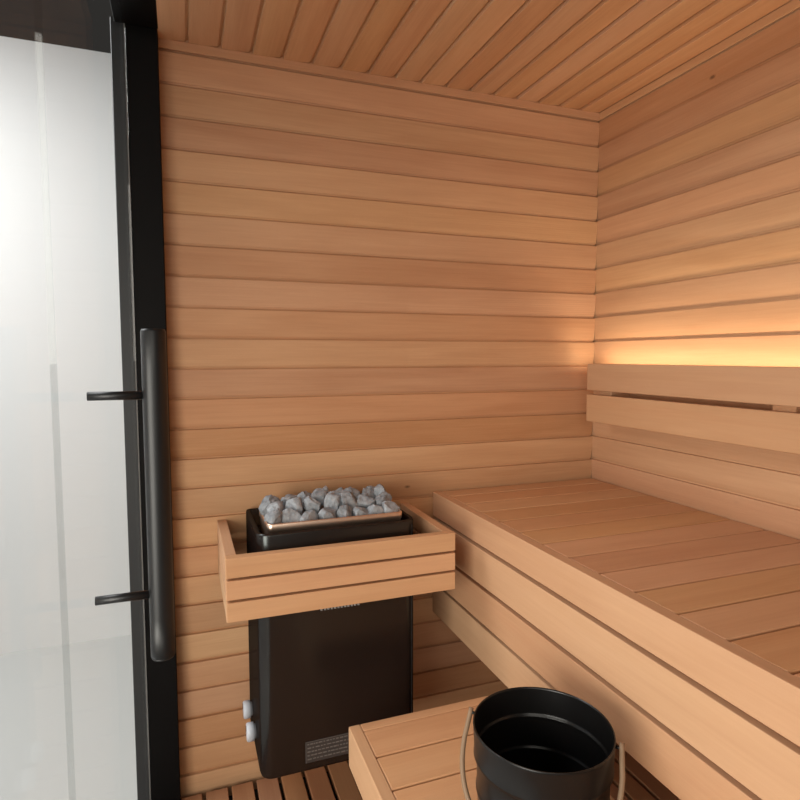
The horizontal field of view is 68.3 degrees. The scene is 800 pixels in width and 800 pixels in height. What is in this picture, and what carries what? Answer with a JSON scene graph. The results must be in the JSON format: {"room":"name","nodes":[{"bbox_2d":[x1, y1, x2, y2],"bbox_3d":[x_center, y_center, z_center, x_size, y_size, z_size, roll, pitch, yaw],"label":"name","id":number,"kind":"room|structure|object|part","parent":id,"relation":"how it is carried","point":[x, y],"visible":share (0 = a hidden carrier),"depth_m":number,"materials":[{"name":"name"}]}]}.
{"room":"spa","nodes":[
{"label":"spa","id":0,"kind":"room"},
{"bbox_2d":[0,36,131,653],"bbox_3d":[-2.187,-0.177,2.552,3.200,2.800,0.100,-2,4,-20],"label":"wall","id":1,"kind":"structure","parent":0,"point":[64,522],"depth_m":2.72,"materials":[{"name":"white paint"}]},
{"bbox_2d":[0,635,362,799],"bbox_3d":[-0.674,1.395,0.073,4.250,0.065,5.800,-2,4,-20],"label":"floor","id":2,"kind":"structure","parent":0,"point":[67,719],"depth_m":2.21,"materials":[{"name":"grey"}]},
{"bbox_2d":[110,16,149,799],"bbox_3d":[-0.756,0.119,1.667,0.033,2.256,0.085,-2,4,-20],"label":"door frame","id":3,"kind":"structure","parent":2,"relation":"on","point":[116,28],"depth_m":1.62,"materials":[{"name":"grey metal"}]},
{"bbox_2d":[181,743,679,799],"bbox_3d":[0.431,1.270,0.925,1.457,0.054,2.308,-2,4,-20],"label":"duckboard","id":4,"kind":"object","parent":2,"relation":"on","point":[640,784],"visible":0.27,"depth_m":1.79,"materials":[{"name":"brown wood"}]},
{"bbox_2d":[349,696,613,799],"bbox_3d":[0.390,1.044,0.647,0.434,0.437,1.786,-2,4,-20],"label":"bench","id":5,"kind":"object","parent":4,"relation":"on","point":[415,755],"visible":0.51,"depth_m":1.30,"materials":[{"name":"brown wood"}]},
{"bbox_2d":[460,687,624,799],"bbox_3d":[0.246,0.686,1.040,0.268,0.220,0.266,-2,4,-20],"label":"bucket","id":6,"kind":"object","parent":5,"relation":"on","point":[531,743],"visible":1,"depth_m":1.11,"materials":[{"name":"black metal"}]},
{"bbox_2d":[433,478,799,799],"bbox_3d":[0.818,0.806,1.039,0.647,0.853,2.337,-2,4,-20],"label":"bench","id":7,"kind":"object","parent":4,"relation":"on","point":[679,624],"visible":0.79,"depth_m":1.21,"materials":[{"name":"brown wood"}]},
{"bbox_2d":[158,40,599,799],"bbox_3d":[0.020,0.096,1.971,1.471,2.256,0.050,-2,4,-20],"label":"wall","id":8,"kind":"structure","parent":0,"point":[367,284],"depth_m":1.85,"materials":[{"name":"brown wood"}]},
{"bbox_2d":[123,23,150,799],"bbox_3d":[-0.736,0.119,1.666,0.003,2.256,0.102,-2,4,-20],"label":"trim","id":9,"kind":"structure","parent":8,"relation":"attached to","point":[123,23],"depth_m":1.61,"materials":[{"name":"grey metal"}]},
{"bbox_2d":[125,24,180,799],"bbox_3d":[-0.698,0.118,1.681,0.079,2.256,0.100,-2,4,-20],"label":"door frame","id":10,"kind":"structure","parent":8,"relation":"attached to","point":[142,55],"depth_m":1.60,"materials":[{"name":"black metal"}]},
{"bbox_2d":[87,329,175,661],"bbox_3d":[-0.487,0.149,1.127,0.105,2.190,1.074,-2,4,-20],"label":"door handle","id":11,"kind":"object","parent":10,"relation":"attached to","point":[153,395],"depth_m":0.79,"materials":[{"name":"black metal"}]},
{"bbox_3d":[-0.329,0.131,0.803,0.032,0.452,0.032,-2,4,-20],"label":"handle","id":12,"kind":"part","parent":11,"relation":"part of","materials":[{"name":"black metal"}]},
{"bbox_2d":[243,506,412,778],"bbox_3d":[-0.221,0.656,1.734,0.465,0.682,0.304,-2,4,-20],"label":"heater","id":13,"kind":"object","parent":8,"relation":"attached to","point":[315,675],"visible":0.7,"depth_m":1.60,"materials":[{"name":"metal"}]},
{"bbox_3d":[-0.450,0.915,1.745,0.027,0.050,0.050,-2,4,-20],"label":"control knob","id":14,"kind":"part","parent":13,"relation":"part of","materials":[{"name":"grey plastic"}]},
{"bbox_3d":[-0.418,0.933,1.659,0.027,0.050,0.050,-2,4,-20],"label":"control knob","id":15,"kind":"part","parent":13,"relation":"part of","materials":[{"name":"grey plastic"}]},
{"bbox_2d":[258,494,279,515],"bbox_3d":[-0.366,0.297,1.659,0.048,0.058,0.063,2,5,28],"label":"stone","id":16,"kind":"object","parent":13,"relation":"in","point":[267,500],"visible":0.59,"depth_m":1.65,"materials":[{"name":"grey stone"}]},
{"bbox_2d":[264,508,281,523],"bbox_3d":[-0.342,0.324,1.589,0.051,0.064,0.058,1,4,12],"label":"stone","id":17,"kind":"object","parent":13,"relation":"in","point":[275,516],"visible":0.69,"depth_m":1.57,"materials":[{"name":"grey stone"}]},
{"bbox_2d":[266,501,283,512],"bbox_3d":[-0.342,0.304,1.625,0.049,0.049,0.059,-2,4,-20],"label":"stone","id":18,"kind":"object","parent":13,"relation":"in","point":[278,504],"visible":0.53,"depth_m":1.61,"materials":[{"name":"grey stone"}]},
{"bbox_2d":[281,495,296,506],"bbox_3d":[-0.315,0.295,1.685,0.036,0.048,0.059,2,5,31],"label":"stone","id":19,"kind":"object","parent":13,"relation":"in","point":[284,499],"visible":0.31,"depth_m":1.66,"materials":[{"name":"grey stone"}]},
{"bbox_2d":[282,508,300,522],"bbox_3d":[-0.298,0.324,1.606,0.058,0.059,0.049,2,5,25],"label":"stone","id":20,"kind":"object","parent":13,"relation":"in","point":[288,514],"visible":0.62,"depth_m":1.59,"materials":[{"name":"grey stone"}]},
{"bbox_2d":[284,497,302,515],"bbox_3d":[-0.297,0.301,1.643,0.053,0.064,0.053,-1,4,-8],"label":"stone","id":21,"kind":"object","parent":13,"relation":"in","point":[295,503],"visible":0.7,"depth_m":1.63,"materials":[{"name":"grey stone"}]},
{"bbox_2d":[297,490,308,510],"bbox_3d":[-0.277,0.292,1.700,0.041,0.060,0.051,-2,5,-27],"label":"stone","id":22,"kind":"object","parent":13,"relation":"in","point":[304,494],"visible":0.29,"depth_m":1.69,"materials":[{"name":"grey stone"}]},
{"bbox_2d":[299,510,318,520],"bbox_3d":[-0.254,0.328,1.619,0.054,0.049,0.060,0,4,4],"label":"stone","id":23,"kind":"object","parent":13,"relation":"in","point":[311,514],"visible":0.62,"depth_m":1.61,"materials":[{"name":"grey stone"}]},
{"bbox_2d":[302,496,320,513],"bbox_3d":[-0.244,0.301,1.664,0.049,0.062,0.055,3,5,34],"label":"stone","id":24,"kind":"object","parent":13,"relation":"in","point":[309,503],"visible":0.75,"depth_m":1.65,"materials":[{"name":"grey stone"}]},
{"bbox_2d":[310,488,327,505],"bbox_3d":[-0.233,0.281,1.717,0.060,0.046,0.054,0,4,-2],"label":"stone","id":25,"kind":"object","parent":13,"relation":"in","point":[318,494],"visible":0.61,"depth_m":1.70,"materials":[{"name":"grey stone"}]},
{"bbox_2d":[318,507,335,519],"bbox_3d":[-0.202,0.328,1.641,0.053,0.059,0.049,-3,5,-30],"label":"stone","id":26,"kind":"object","parent":13,"relation":"in","point":[324,513],"visible":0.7,"depth_m":1.62,"materials":[{"name":"grey stone"}]},
{"bbox_3d":[-0.168,0.947,1.618,0.183,0.060,0.002,-2,4,-20],"label":"rating plate","id":27,"kind":"part","parent":13,"relation":"part of","materials":[{"name":"grey metal"}]},
{"bbox_2d":[307,733,348,759],"bbox_3d":[-0.168,0.947,1.617,0.181,0.059,0.001,-2,4,-20],"label":"print","id":28,"kind":"object","parent":13,"relation":"attached to","point":[322,746],"depth_m":1.61,"materials":[{"name":"grey"}]},
{"bbox_2d":[259,506,401,533],"bbox_3d":[-0.202,0.348,1.702,0.381,0.064,0.190,-2,4,-20],"label":"tray","id":29,"kind":"object","parent":13,"relation":"on","point":[266,528],"depth_m":1.61,"materials":[{"name":"beige metal"}]},
{"bbox_2d":[324,493,341,511],"bbox_3d":[-0.189,0.292,1.684,0.046,0.055,0.050,1,4,11],"label":"stone","id":30,"kind":"object","parent":13,"relation":"in","point":[332,500],"visible":0.87,"depth_m":1.66,"materials":[{"name":"grey stone"}]},
{"bbox_2d":[327,490,344,493],"bbox_3d":[-0.192,0.290,1.733,0.057,0.054,0.051,-2,4,-21],"label":"stone","id":31,"kind":"object","parent":13,"relation":"in","point":[338,491],"visible":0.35,"depth_m":1.72,"materials":[{"name":"grey stone"}]},
{"bbox_2d":[336,505,352,517],"bbox_3d":[-0.153,0.326,1.657,0.048,0.064,0.063,-4,6,-43],"label":"stone","id":32,"kind":"object","parent":13,"relation":"in","point":[344,510],"visible":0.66,"depth_m":1.64,"materials":[{"name":"grey stone"}]},
{"bbox_2d":[337,491,357,509],"bbox_3d":[-0.150,0.290,1.701,0.054,0.053,0.058,-2,5,-24],"label":"stone","id":33,"kind":"object","parent":13,"relation":"in","point":[347,498],"visible":0.8,"depth_m":1.68,"materials":[{"name":"grey stone"}]},
{"bbox_2d":[344,486,359,496],"bbox_3d":[-0.144,0.286,1.742,0.060,0.052,0.056,3,5,35],"label":"stone","id":34,"kind":"object","parent":13,"relation":"in","point":[354,491],"visible":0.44,"depth_m":1.74,"materials":[{"name":"grey stone"}]},
{"bbox_2d":[352,507,368,515],"bbox_3d":[-0.113,0.326,1.674,0.050,0.047,0.054,3,5,38],"label":"stone","id":35,"kind":"object","parent":13,"relation":"in","point":[357,511],"visible":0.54,"depth_m":1.66,"materials":[{"name":"grey stone"}]},
{"bbox_2d":[356,494,374,507],"bbox_3d":[-0.103,0.301,1.719,0.062,0.053,0.054,0,4,7],"label":"stone","id":36,"kind":"object","parent":13,"relation":"in","point":[363,501],"visible":0.56,"depth_m":1.70,"materials":[{"name":"grey stone"}]},
{"bbox_2d":[361,488,374,498],"bbox_3d":[-0.100,0.292,1.758,0.053,0.060,0.048,-4,6,-41],"label":"stone","id":37,"kind":"object","parent":13,"relation":"in","point":[366,491],"visible":0.35,"depth_m":1.75,"materials":[{"name":"grey stone"}]},
{"bbox_2d":[366,486,373,493],"bbox_3d":[-0.079,0.290,1.804,0.066,0.056,0.056,0,4,5],"label":"stone","id":38,"kind":"object","parent":13,"relation":"in","point":[371,488],"visible":0.14,"depth_m":1.80,"materials":[{"name":"grey stone"}]},
{"bbox_2d":[366,504,383,514],"bbox_3d":[-0.069,0.323,1.685,0.068,0.056,0.045,0,4,4],"label":"stone","id":39,"kind":"object","parent":13,"relation":"in","point":[373,509],"visible":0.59,"depth_m":1.67,"materials":[{"name":"grey stone"}]},
{"bbox_2d":[374,484,386,496],"bbox_3d":[-0.059,0.282,1.774,0.053,0.060,0.047,2,4,21],"label":"stone","id":40,"kind":"object","parent":13,"relation":"in","point":[379,488],"visible":0.48,"depth_m":1.75,"materials":[{"name":"grey stone"}]},
{"bbox_2d":[374,492,391,505],"bbox_3d":[-0.047,0.302,1.732,0.066,0.057,0.043,-3,5,-37],"label":"stone","id":41,"kind":"object","parent":13,"relation":"in","point":[384,496],"visible":0.5,"depth_m":1.72,"materials":[{"name":"grey stone"}]},
{"bbox_2d":[382,501,399,512],"bbox_3d":[-0.027,0.314,1.701,0.055,0.048,0.044,-3,5,-30],"label":"stone","id":42,"kind":"object","parent":13,"relation":"on","point":[388,506],"visible":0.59,"depth_m":1.69,"materials":[{"name":"grey stone"}]},
{"bbox_2d":[217,503,454,622],"bbox_3d":[-0.196,0.441,1.696,0.610,0.160,0.362,-2,4,-20],"label":"guard","id":43,"kind":"object","parent":8,"relation":"attached to","point":[256,585],"visible":0.93,"depth_m":1.52,"materials":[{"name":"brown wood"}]},
{"bbox_2d":[158,38,599,120],"bbox_3d":[0.028,-0.997,1.866,1.471,0.026,0.006,-2,4,-20],"label":"trim","id":44,"kind":"structure","parent":8,"relation":"attached to","point":[175,45],"depth_m":1.81,"materials":[{"name":"brown wood"}]},
{"bbox_2d":[156,0,790,112],"bbox_3d":[0.433,-0.954,0.780,1.521,0.050,2.380,-2,4,-20],"label":"ceiling","id":45,"kind":"structure","parent":0,"point":[587,55],"depth_m":1.60,"materials":[{"name":"brown wood"}]},
{"bbox_2d":[110,0,157,28],"bbox_3d":[-0.295,-0.924,0.470,0.107,0.042,2.298,-2,4,-20],"label":"rail","id":46,"kind":"object","parent":45,"relation":"attached to","point":[143,13],"visible":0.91,"depth_m":1.49,"materials":[{"name":"black metal"}]},
{"bbox_2d":[590,0,799,539],"bbox_3d":[1.143,0.157,1.124,0.050,2.256,2.380,-2,4,-20],"label":"wall","id":47,"kind":"structure","parent":0,"point":[698,219],"depth_m":1.71,"materials":[{"name":"brown wood"}]},
{"bbox_2d":[586,364,799,454],"bbox_3d":[1.085,0.048,1.048,0.105,0.202,2.214,-2,4,-20],"label":"backrest","id":48,"kind":"object","parent":47,"relation":"attached to","point":[778,428],"visible":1,"depth_m":1.60,"materials":[{"name":"brown wood"}]},
{"bbox_2d":[600,0,799,119],"bbox_3d":[1.124,-0.937,1.018,0.006,0.024,2.346,-2,4,-20],"label":"trim","id":49,"kind":"structure","parent":47,"relation":"attached to","point":[793,5],"depth_m":1.68,"materials":[{"name":"brown wood"}]}
]}

